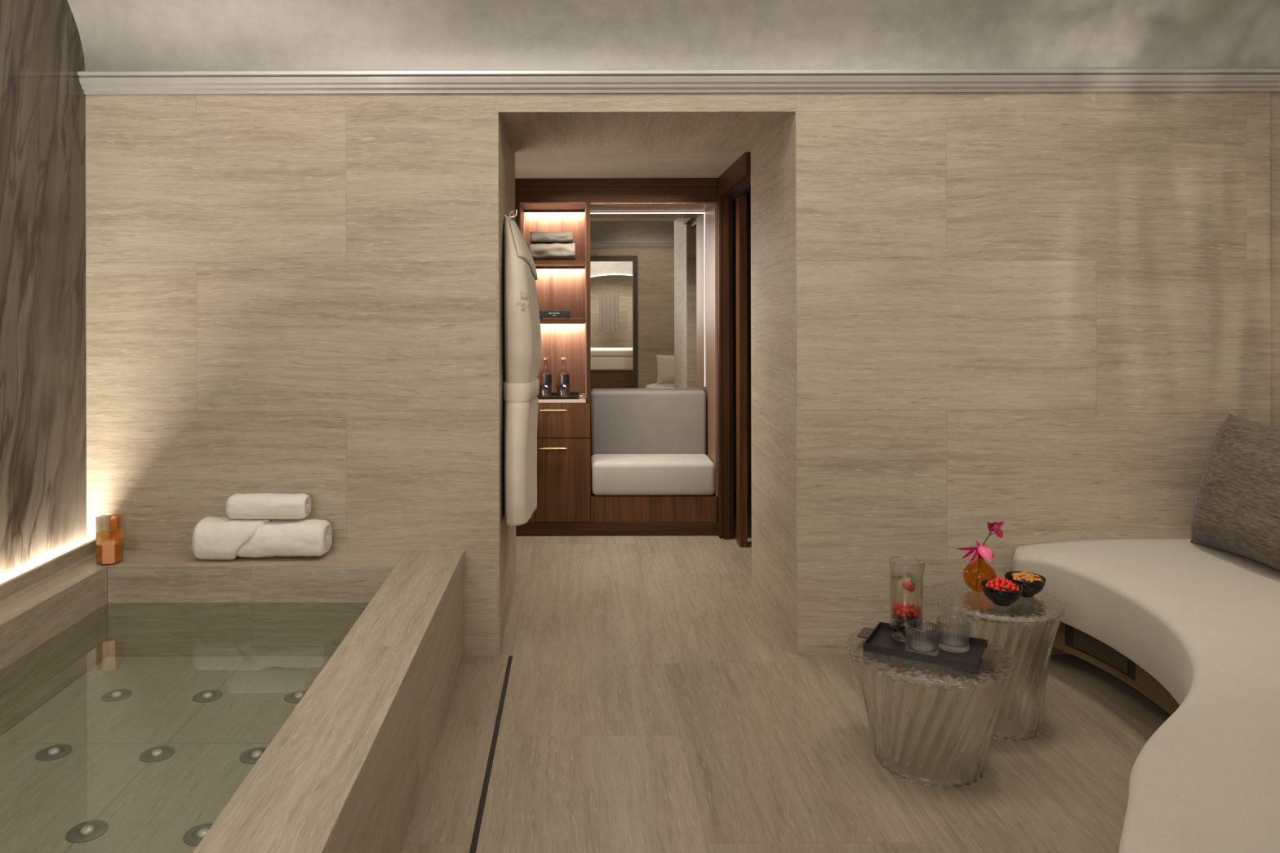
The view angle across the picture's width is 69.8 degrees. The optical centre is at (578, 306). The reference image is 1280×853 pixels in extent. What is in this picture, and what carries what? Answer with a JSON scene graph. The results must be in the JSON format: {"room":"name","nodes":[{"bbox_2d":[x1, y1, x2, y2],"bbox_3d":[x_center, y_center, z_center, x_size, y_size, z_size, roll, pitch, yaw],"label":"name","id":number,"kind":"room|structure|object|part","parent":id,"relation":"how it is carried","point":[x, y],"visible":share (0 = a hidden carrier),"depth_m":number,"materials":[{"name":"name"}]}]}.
{"room":"spa room","nodes":[
{"label":"spa room","id":0,"kind":"room"},
{"bbox_2d":[0,0,86,584],"bbox_3d":[-2.029,-0.245,1.109,0.100,3.300,5.118,0,0,0],"label":"wall","id":1,"kind":"structure","parent":0,"point":[43,357],"depth_m":3.36,"materials":[{"name":"stone"}]},
{"bbox_2d":[515,151,745,188],"bbox_3d":[0.938,-0.832,5.415,3.320,0.100,1.570,0,0,0],"label":"ceiling","id":2,"kind":"structure","parent":0,"point":[575,164],"depth_m":5.01,"materials":[{"name":"paint"}]},
{"bbox_2d":[579,188,751,516],"bbox_3d":[0.466,0.309,6.130,2.170,2.180,0.100,0,0,0],"label":"wall","id":3,"kind":"structure","parent":0,"point":[748,194],"depth_m":6.08,"materials":[{"name":"brown wood"}]},
{"bbox_2d":[515,177,716,203],"bbox_3d":[0.124,-0.707,5.793,1.433,0.145,0.454,0,0,0],"label":"trim","id":4,"kind":"structure","parent":3,"relation":"attached to","point":[585,190],"depth_m":5.57,"materials":[{"name":"brown wood"}]},
{"bbox_2d":[515,521,717,536],"bbox_3d":[0.129,1.359,5.769,1.433,0.082,0.403,0,0,0],"label":"baseboard","id":5,"kind":"structure","parent":3,"relation":"attached to","point":[573,528],"depth_m":5.57,"materials":[{"name":"brown wood"}]},
{"bbox_2d":[515,202,591,522],"bbox_3d":[-0.260,0.334,5.781,0.661,1.967,0.478,0,0,0],"label":"storage cabinet","id":6,"kind":"object","parent":5,"relation":"on","point":[563,425],"visible":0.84,"depth_m":5.58,"materials":[{"name":"brown wood"}]},
{"bbox_3d":[-0.476,-0.021,5.795,0.230,1.222,0.450,0,0,0],"label":"panel","id":7,"kind":"part","parent":6,"relation":"part of","materials":[{"name":"brown wood"}]},
{"bbox_3d":[-0.428,0.955,5.580,0.321,0.727,0.019,0,0,0],"label":"filler panel","id":8,"kind":"part","parent":6,"relation":"part of","materials":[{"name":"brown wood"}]},
{"bbox_2d":[528,242,575,260],"bbox_3d":[-0.167,-0.339,5.759,0.285,0.115,0.286,0,0,0],"label":"folded towel","id":9,"kind":"object","parent":6,"relation":"on","point":[539,251],"visible":0.79,"depth_m":5.63,"materials":[{"name":"white fabric"}]},
{"bbox_2d":[529,231,573,244],"bbox_3d":[-0.171,-0.432,5.768,0.265,0.070,0.259,0,0,0],"label":"folded towel","id":10,"kind":"object","parent":9,"relation":"on","point":[549,237],"visible":0.86,"depth_m":5.66,"materials":[{"name":"white fabric"}]},
{"bbox_3d":[-0.158,-0.638,5.786,0.396,0.022,0.428,0,0,0],"label":"panel","id":11,"kind":"part","parent":6,"relation":"part of","materials":[{"name":"brown wood"}]},
{"bbox_3d":[-0.157,0.632,5.555,0.176,0.011,0.026,0,0,0],"label":"handle","id":12,"kind":"part","parent":6,"relation":"part of","materials":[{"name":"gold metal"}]},
{"bbox_3d":[-0.156,0.864,5.555,0.176,0.011,0.026,0,0,0],"label":"handle","id":13,"kind":"part","parent":6,"relation":"part of","materials":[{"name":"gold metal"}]},
{"bbox_2d":[538,310,570,318],"bbox_3d":[-0.154,0.051,5.640,0.200,0.050,0.061,0,0,0],"label":"display box","id":14,"kind":"object","parent":6,"relation":"on","point":[543,313],"visible":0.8,"depth_m":5.61,"materials":[{"name":"black metal"}]},
{"bbox_2d":[524,209,585,212],"bbox_3d":[-0.159,-0.619,5.952,0.395,0.016,0.036,0,0,0],"label":"light","id":15,"kind":"object","parent":6,"relation":"attached to","point":[525,211],"depth_m":5.93,"materials":[{"name":"white plastic"}]},
{"bbox_3d":[-0.157,-0.034,6.009,0.396,1.198,0.018,0,0,0],"label":"panel","id":16,"kind":"part","parent":6,"relation":"part of","materials":[{"name":"brown wood"}]},
{"bbox_2d":[533,259,585,263],"bbox_3d":[-0.158,-0.271,5.785,0.395,0.022,0.428,0,0,0],"label":"shelf","id":17,"kind":"object","parent":6,"relation":"attached to","point":[571,261],"depth_m":5.57,"materials":[{"name":"brown wood"}]},
{"bbox_2d":[537,393,586,403],"bbox_3d":[-0.156,0.579,5.784,0.395,0.018,0.430,0,0,0],"label":"countertop","id":18,"kind":"structure","parent":6,"relation":"on","point":[582,399],"depth_m":5.57,"materials":[{"name":"stone"}]},
{"bbox_2d":[537,392,584,399],"bbox_3d":[-0.136,0.561,5.730,0.345,0.017,0.260,0,0,0],"label":"tray","id":19,"kind":"object","parent":18,"relation":"on","point":[573,395],"visible":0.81,"depth_m":5.60,"materials":[{"name":"black ceramic"}]},
{"bbox_2d":[537,383,551,396],"bbox_3d":[-0.213,0.525,5.670,0.087,0.080,0.087,0,0,0],"label":"tumbler","id":20,"kind":"object","parent":19,"relation":"on","point":[544,389],"visible":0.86,"depth_m":5.63,"materials":[{"name":"clear glass"}]},
{"bbox_2d":[542,357,551,384],"bbox_3d":[-0.211,0.445,5.775,0.075,0.239,0.074,0,0,0],"label":"water bottle","id":21,"kind":"object","parent":19,"relation":"on","point":[548,378],"visible":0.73,"depth_m":5.75,"materials":[{"name":"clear glass"}]},
{"bbox_2d":[556,383,570,396],"bbox_3d":[-0.097,0.524,5.670,0.087,0.080,0.087,0,0,0],"label":"tumbler","id":22,"kind":"object","parent":19,"relation":"on","point":[562,389],"visible":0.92,"depth_m":5.63,"materials":[{"name":"clear glass"}]},
{"bbox_2d":[557,357,569,383],"bbox_3d":[-0.098,0.445,5.775,0.075,0.239,0.074,0,0,0],"label":"water bottle","id":23,"kind":"object","parent":19,"relation":"on","point":[566,378],"visible":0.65,"depth_m":5.75,"materials":[{"name":"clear glass"}]},
{"bbox_2d":[539,317,585,322],"bbox_3d":[-0.157,0.087,5.785,0.395,0.022,0.428,0,0,0],"label":"shelf","id":24,"kind":"object","parent":6,"relation":"attached to","point":[544,319],"depth_m":5.57,"materials":[{"name":"brown wood"}]},
{"bbox_3d":[-0.098,1.060,5.579,0.332,0.508,0.021,0,0,0],"label":"door","id":25,"kind":"part","parent":6,"relation":"part of","materials":[{"name":"brown wood"}]},
{"bbox_3d":[-0.098,0.696,5.579,0.332,0.208,0.021,0,0,0],"label":"drawer","id":26,"kind":"part","parent":6,"relation":"part of","materials":[{"name":"brown wood"}]},
{"bbox_3d":[0.058,-0.022,5.795,0.024,1.222,0.450,0,0,0],"label":"divider panel","id":27,"kind":"part","parent":6,"relation":"part of","materials":[{"name":"brown wood"}]},
{"bbox_2d":[590,202,717,522],"bbox_3d":[0.457,0.341,5.792,0.772,1.950,0.456,0,0,0],"label":"bench","id":28,"kind":"object","parent":5,"relation":"on","point":[654,456],"visible":0.95,"depth_m":5.75,"materials":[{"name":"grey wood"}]},
{"bbox_2d":[590,211,705,391],"bbox_3d":[0.450,-0.029,6.015,0.758,1.186,0.010,0,0,0],"label":"wall mirror","id":29,"kind":"object","parent":28,"relation":"attached to","point":[647,268],"visible":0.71,"depth_m":6.02,"materials":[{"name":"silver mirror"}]},
{"bbox_2d":[591,390,706,454],"bbox_3d":[0.450,0.759,5.955,0.748,0.420,0.120,0,0,0],"label":"cushion","id":30,"kind":"object","parent":28,"relation":"on","point":[624,422],"depth_m":5.90,"materials":[{"name":"fabric"}]},
{"bbox_2d":[591,453,715,495],"bbox_3d":[0.456,1.055,5.787,0.758,0.206,0.446,0,0,0],"label":"seat cushion","id":31,"kind":"object","parent":28,"relation":"on","point":[611,474],"depth_m":5.56,"materials":[{"name":"fabric"}]},
{"bbox_2d":[66,0,1279,71],"bbox_3d":[0.533,-1.339,1.159,5.128,0.815,5.018,0,0,0],"label":"ceiling","id":32,"kind":"structure","parent":0,"point":[116,35],"depth_m":3.63,"materials":[{"name":"paint"}]},
{"bbox_2d":[85,91,1279,655],"bbox_3d":[0.536,0.084,4.149,5.228,2.630,0.962,0,0,0],"label":"wall","id":33,"kind":"structure","parent":0,"point":[1043,315],"depth_m":3.67,"materials":[{"name":"stone"}]},
{"bbox_2d":[504,209,517,220],"bbox_3d":[-0.294,-0.396,3.970,0.057,0.046,0.032,0,0,0],"label":"robe hook","id":34,"kind":"object","parent":33,"relation":"attached to","point":[516,211],"visible":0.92,"depth_m":3.97,"materials":[{"name":"silver metal"}]},
{"bbox_3d":[-0.292,-0.401,3.970,0.053,0.037,0.010,0,0,0],"label":"hook arm","id":35,"kind":"part","parent":34,"relation":"part of","materials":[{"name":"silver metal"}]},
{"bbox_2d":[503,210,541,526],"bbox_3d":[-0.243,0.243,3.970,0.154,1.317,0.570,0,0,0],"label":"bathrobe","id":36,"kind":"object","parent":34,"relation":"hanging from","point":[522,333],"visible":1,"depth_m":3.75,"materials":[{"name":"white fabric"}]},
{"bbox_2d":[77,68,1279,94],"bbox_3d":[0.534,-0.895,3.637,5.026,0.080,0.062,0,0,0],"label":"trim","id":37,"kind":"structure","parent":33,"relation":"attached to","point":[960,80],"depth_m":3.62,"materials":[{"name":"grey paint"}]},
{"bbox_2d":[716,151,751,547],"bbox_3d":[0.917,0.308,5.117,0.148,2.180,0.965,0,0,0],"label":"door","id":38,"kind":"structure","parent":33,"relation":"in","point":[735,183],"depth_m":5.47,"materials":[{"name":"brown wood"}]},
{"bbox_2d":[399,516,1171,852],"bbox_3d":[0.539,1.424,0.900,5.228,0.050,10.600,0,0,0],"label":"floor","id":39,"kind":"structure","parent":0,"point":[655,702],"depth_m":2.95,"materials":[{"name":"wood"}]},
{"bbox_2d":[0,538,464,852],"bbox_3d":[-1.217,1.167,2.208,1.514,0.472,2.917,0,0,0],"label":"bathtub","id":40,"kind":"object","parent":39,"relation":"on","point":[151,701],"visible":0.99,"depth_m":2.86,"materials":[{"name":"stone"}]},
{"bbox_2d":[95,515,112,557],"bbox_3d":[-1.858,0.900,3.575,0.042,0.158,0.042,0,0,16],"label":"candle holder","id":41,"kind":"object","parent":40,"relation":"on","point":[103,522],"visible":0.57,"depth_m":3.56,"materials":[{"name":"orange glass"}]},
{"bbox_2d":[97,540,121,564],"bbox_3d":[-1.791,0.920,3.490,0.088,0.118,0.092,0,0,0],"label":"candle holder","id":42,"kind":"object","parent":40,"relation":"on","point":[108,552],"visible":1,"depth_m":3.46,"materials":[{"name":"orange glass"}]},
{"bbox_2d":[111,516,119,541],"bbox_3d":[-1.828,0.900,3.600,0.037,0.158,0.037,0,0,-7],"label":"candle holder","id":43,"kind":"object","parent":40,"relation":"on","point":[115,520],"visible":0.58,"depth_m":3.59,"materials":[{"name":"orange glass"}]},
{"bbox_2d":[191,516,332,559],"bbox_3d":[-1.230,0.901,3.559,0.504,0.153,0.168,0,0,0],"label":"rolled towel","id":44,"kind":"object","parent":40,"relation":"on","point":[214,538],"visible":0.99,"depth_m":3.50,"materials":[{"name":"white fabric"}]},
{"bbox_2d":[225,493,311,519],"bbox_3d":[-1.210,0.778,3.565,0.308,0.092,0.108,0,0,0],"label":"rolled towel","id":45,"kind":"object","parent":44,"relation":"on","point":[249,505],"visible":1,"depth_m":3.52,"materials":[{"name":"white fabric"}]},
{"bbox_2d":[469,656,512,852],"bbox_3d":[-0.273,1.399,1.528,0.016,0.002,4.256,0,0,0],"label":"drain","id":46,"kind":"object","parent":39,"relation":"on","point":[484,791],"visible":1,"depth_m":2.79,"materials":[{"name":"black metal"}]},
{"bbox_2d":[845,624,1014,787],"bbox_3d":[1.073,1.225,2.810,0.481,0.344,0.481,0,0,13],"label":"side table","id":47,"kind":"object","parent":39,"relation":"on","point":[932,724],"visible":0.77,"depth_m":2.66,"materials":[{"name":"clear glass"}]},
{"bbox_2d":[857,622,996,671],"bbox_3d":[1.064,1.041,2.808,0.392,0.022,0.224,0,0,31],"label":"serving tray","id":48,"kind":"object","parent":47,"relation":"on","point":[878,640],"visible":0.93,"depth_m":2.76,"materials":[{"name":"black wood"}]},
{"bbox_3d":[0.910,1.036,2.899,0.034,0.005,0.090,0,0,31],"label":"handle","id":49,"kind":"part","parent":48,"relation":"part of","materials":[{"name":"black wood"}]},
{"bbox_2d":[888,555,925,642],"bbox_3d":[1.033,0.924,2.884,0.105,0.245,0.103,0,0,0],"label":"carafe","id":50,"kind":"object","parent":48,"relation":"on","point":[890,561],"visible":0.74,"depth_m":2.86,"materials":[{"name":"clear glass"}]},
{"bbox_2d":[891,620,897,626],"bbox_3d":[0.998,1.003,2.891,0.019,0.020,0.019,0,0,33],"label":"berry","id":51,"kind":"object","parent":50,"relation":"in","point":[894,623],"visible":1,"depth_m":2.88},
{"bbox_2d":[892,605,897,610],"bbox_3d":[0.997,0.952,2.885,0.016,0.017,0.016,0,0,43],"label":"berry","id":52,"kind":"object","parent":50,"relation":"in","point":[894,607],"visible":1,"depth_m":2.88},
{"bbox_2d":[894,625,901,631],"bbox_3d":[1.004,1.014,2.875,0.018,0.019,0.019,0,0,-4],"label":"berry","id":53,"kind":"object","parent":50,"relation":"in","point":[897,628],"visible":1,"depth_m":2.87,"materials":[{"name":"black food"}]},
{"bbox_2d":[896,609,901,615],"bbox_3d":[1.002,0.960,2.866,0.016,0.016,0.016,0,0,7],"label":"berry","id":54,"kind":"object","parent":50,"relation":"in","point":[898,611],"visible":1,"depth_m":2.86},
{"bbox_2d":[896,617,902,624],"bbox_3d":[1.005,0.988,2.868,0.018,0.018,0.017,0,0,-7],"label":"berry","id":55,"kind":"object","parent":50,"relation":"in","point":[899,620],"visible":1,"depth_m":2.86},
{"bbox_2d":[898,622,905,629],"bbox_3d":[1.011,1.001,2.860,0.019,0.019,0.019,0,0,-10],"label":"berry","id":56,"kind":"object","parent":50,"relation":"in","point":[902,626],"visible":0.98,"depth_m":2.85,"materials":[{"name":"black food"}]},
{"bbox_2d":[900,612,906,617],"bbox_3d":[1.012,0.965,2.854,0.016,0.016,0.015,0,0,14],"label":"berry","id":57,"kind":"object","parent":50,"relation":"in","point":[903,615],"visible":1,"depth_m":2.85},
{"bbox_2d":[902,616,908,622],"bbox_3d":[1.020,0.980,2.858,0.020,0.020,0.020,0,0,-29],"label":"berry","id":58,"kind":"object","parent":50,"relation":"in","point":[905,620],"visible":0.89,"depth_m":2.85,"materials":[{"name":"food"}]},
{"bbox_2d":[904,608,910,613],"bbox_3d":[1.024,0.950,2.849,0.017,0.017,0.016,0,0,-24],"label":"berry","id":59,"kind":"object","parent":50,"relation":"in","point":[907,611],"visible":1,"depth_m":2.84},
{"bbox_2d":[902,580,915,591],"bbox_3d":[1.032,0.876,2.864,0.041,0.036,0.034,0,0,-4],"label":"strawberry","id":60,"kind":"object","parent":50,"relation":"in","point":[908,585],"visible":1,"depth_m":2.85,"materials":[{"name":"red food"}]},
{"bbox_2d":[906,572,913,577],"bbox_3d":[1.050,0.854,2.906,0.020,0.010,0.036,0,0,-6],"label":"leaf","id":61,"kind":"object","parent":50,"relation":"in","point":[908,574],"visible":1,"depth_m":2.91,"materials":[{"name":"green plant"}]},
{"bbox_2d":[910,608,915,613],"bbox_3d":[1.040,0.951,2.851,0.016,0.017,0.016,0,0,0],"label":"berry","id":62,"kind":"object","parent":50,"relation":"in","point":[912,611],"visible":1,"depth_m":2.85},
{"bbox_2d":[909,578,919,582],"bbox_3d":[1.049,0.859,2.862,0.030,0.006,0.021,0,0,-26],"label":"leaf","id":63,"kind":"object","parent":50,"relation":"in","point":[910,580],"visible":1,"depth_m":2.86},
{"bbox_2d":[912,611,919,617],"bbox_3d":[1.051,0.962,2.854,0.017,0.018,0.018,0,0,-29],"label":"berry","id":64,"kind":"object","parent":50,"relation":"in","point":[916,614],"visible":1,"depth_m":2.85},
{"bbox_2d":[905,619,938,656],"bbox_3d":[1.034,1.004,2.757,0.094,0.086,0.094,0,0,-39],"label":"tumbler","id":65,"kind":"object","parent":48,"relation":"on","point":[922,637],"visible":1,"depth_m":2.72,"materials":[{"name":"clear glass"}]},
{"bbox_2d":[936,615,969,653],"bbox_3d":[1.145,1.004,2.800,0.094,0.086,0.094,0,0,-43],"label":"tumbler","id":66,"kind":"object","parent":48,"relation":"on","point":[953,630],"visible":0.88,"depth_m":2.77,"materials":[{"name":"clear glass"}]},
{"bbox_3d":[1.218,1.036,2.717,0.034,0.005,0.090,0,0,31],"label":"handle","id":67,"kind":"part","parent":48,"relation":"part of","materials":[{"name":"black wood"}]},
{"bbox_3d":[1.072,1.063,2.810,0.481,0.019,0.481,0,0,0],"label":"glass","id":68,"kind":"part","parent":47,"relation":"part of","materials":[{"name":"clear glass"}]},
{"bbox_2d":[932,580,1066,741],"bbox_3d":[1.406,1.186,3.070,0.406,0.421,0.406,0,0,-26],"label":"side table","id":69,"kind":"object","parent":39,"relation":"on","point":[1027,628],"visible":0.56,"depth_m":2.94,"materials":[{"name":"clear glass"}]},
{"bbox_2d":[963,552,996,592],"bbox_3d":[1.374,0.906,3.135,0.107,0.138,0.107,0,0,0],"label":"bud vase","id":70,"kind":"object","parent":69,"relation":"on","point":[979,571],"visible":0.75,"depth_m":3.10,"materials":[{"name":"orange glass"}]},
{"bbox_2d":[955,521,1004,564],"bbox_3d":[1.371,0.849,3.110,0.157,0.228,0.083,0,0,-25],"label":"flower","id":71,"kind":"object","parent":70,"relation":"in","point":[984,551],"visible":0.93,"depth_m":3.11,"materials":[{"name":"pink plant"}]},
{"bbox_3d":[1.390,0.863,3.135,0.057,0.200,0.005,0,0,0],"label":"stem","id":72,"kind":"part","parent":71,"relation":"part of","materials":[{"name":"plant"}]},
{"bbox_3d":[1.405,0.985,3.070,0.406,0.019,0.406,0,0,0],"label":"glass","id":73,"kind":"part","parent":69,"relation":"part of","materials":[{"name":"clear glass"}]},
{"bbox_2d":[980,579,1022,606],"bbox_3d":[1.384,0.944,2.995,0.127,0.062,0.127,0,0,0],"label":"bowl","id":74,"kind":"object","parent":69,"relation":"on","point":[999,597],"visible":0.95,"depth_m":2.95,"materials":[{"name":"black ceramic"}]},
{"bbox_2d":[989,583,995,589],"bbox_3d":[1.349,0.916,2.985,0.018,0.018,0.017,0,0,-44],"label":"berry","id":75,"kind":"object","parent":74,"relation":"in","point":[992,585],"visible":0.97,"depth_m":2.98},
{"bbox_2d":[1009,586,1016,591],"bbox_3d":[1.407,0.917,2.964,0.018,0.019,0.018,0,0,25],"label":"berry","id":76,"kind":"object","parent":74,"relation":"in","point":[1012,588],"visible":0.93,"depth_m":2.96,"materials":[{"name":"red food"}]},
{"label":"berry","id":77,"kind":"object","parent":74,"relation":"in","visible":0},
{"bbox_2d":[994,582,999,586],"bbox_3d":[1.362,0.908,2.978,0.019,0.019,0.019,0,0,17],"label":"berry","id":78,"kind":"object","parent":77,"relation":"on","point":[997,584],"visible":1,"depth_m":2.97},
{"label":"berry","id":79,"kind":"object","parent":74,"relation":"in","visible":0},
{"bbox_2d":[999,583,1004,589],"bbox_3d":[1.373,0.909,2.968,0.017,0.018,0.018,0,0,22],"label":"berry","id":80,"kind":"object","parent":79,"relation":"on","point":[1001,585],"visible":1,"depth_m":2.96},
{"label":"berry","id":81,"kind":"object","parent":74,"relation":"in","visible":0},
{"bbox_2d":[988,580,994,585],"bbox_3d":[1.354,0.909,3.002,0.019,0.020,0.019,0,0,2],"label":"berry","id":82,"kind":"object","parent":81,"relation":"on","point":[990,582],"visible":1,"depth_m":3.00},
{"label":"berry","id":83,"kind":"object","parent":74,"relation":"in","visible":0},
{"bbox_2d":[1004,584,1010,590],"bbox_3d":[1.389,0.912,2.965,0.018,0.018,0.018,0,0,3],"label":"berry","id":84,"kind":"object","parent":83,"relation":"on","point":[1008,588],"visible":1,"depth_m":2.96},
{"bbox_2d":[1004,571,1046,597],"bbox_3d":[1.505,0.944,3.085,0.127,0.062,0.127,0,0,0],"label":"bowl","id":85,"kind":"object","parent":69,"relation":"on","point":[1030,589],"visible":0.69,"depth_m":3.04,"materials":[{"name":"black ceramic"}]},
{"bbox_2d":[1016,576,1022,581],"bbox_3d":[1.480,0.916,3.075,0.018,0.015,0.044,0,0,25],"label":"slice","id":86,"kind":"object","parent":85,"relation":"in","point":[1018,578],"visible":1,"depth_m":3.06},
{"bbox_2d":[1012,538,1279,852],"bbox_3d":[1.890,0.973,2.170,1.363,0.844,3.430,0,0,21],"label":"curved sofa","id":87,"kind":"object","parent":39,"relation":"on","point":[1193,628],"visible":0.88,"depth_m":2.59,"materials":[{"name":"beige fabric"}]},
{"bbox_3d":[1.880,1.229,3.299,0.014,0.109,0.343,0,0,-10],"label":"grille frame","id":88,"kind":"part","parent":87,"relation":"part of","materials":[{"name":"brown wood"}]},
{"bbox_2d":[1073,627,1128,674],"bbox_3d":[1.882,1.226,3.299,0.008,0.100,0.267,0,0,-10],"label":"ventilation grille","id":89,"kind":"object","parent":87,"relation":"attached to","point":[1084,644],"depth_m":3.31,"materials":[{"name":"brown metal"}]},
{"bbox_2d":[1190,413,1279,570],"bbox_3d":[2.495,0.679,3.275,0.337,0.507,0.680,0,0,0],"label":"cushion","id":90,"kind":"object","parent":87,"relation":"on","point":[1237,507],"visible":1,"depth_m":3.28,"materials":[{"name":"grey fabric"}]}
]}

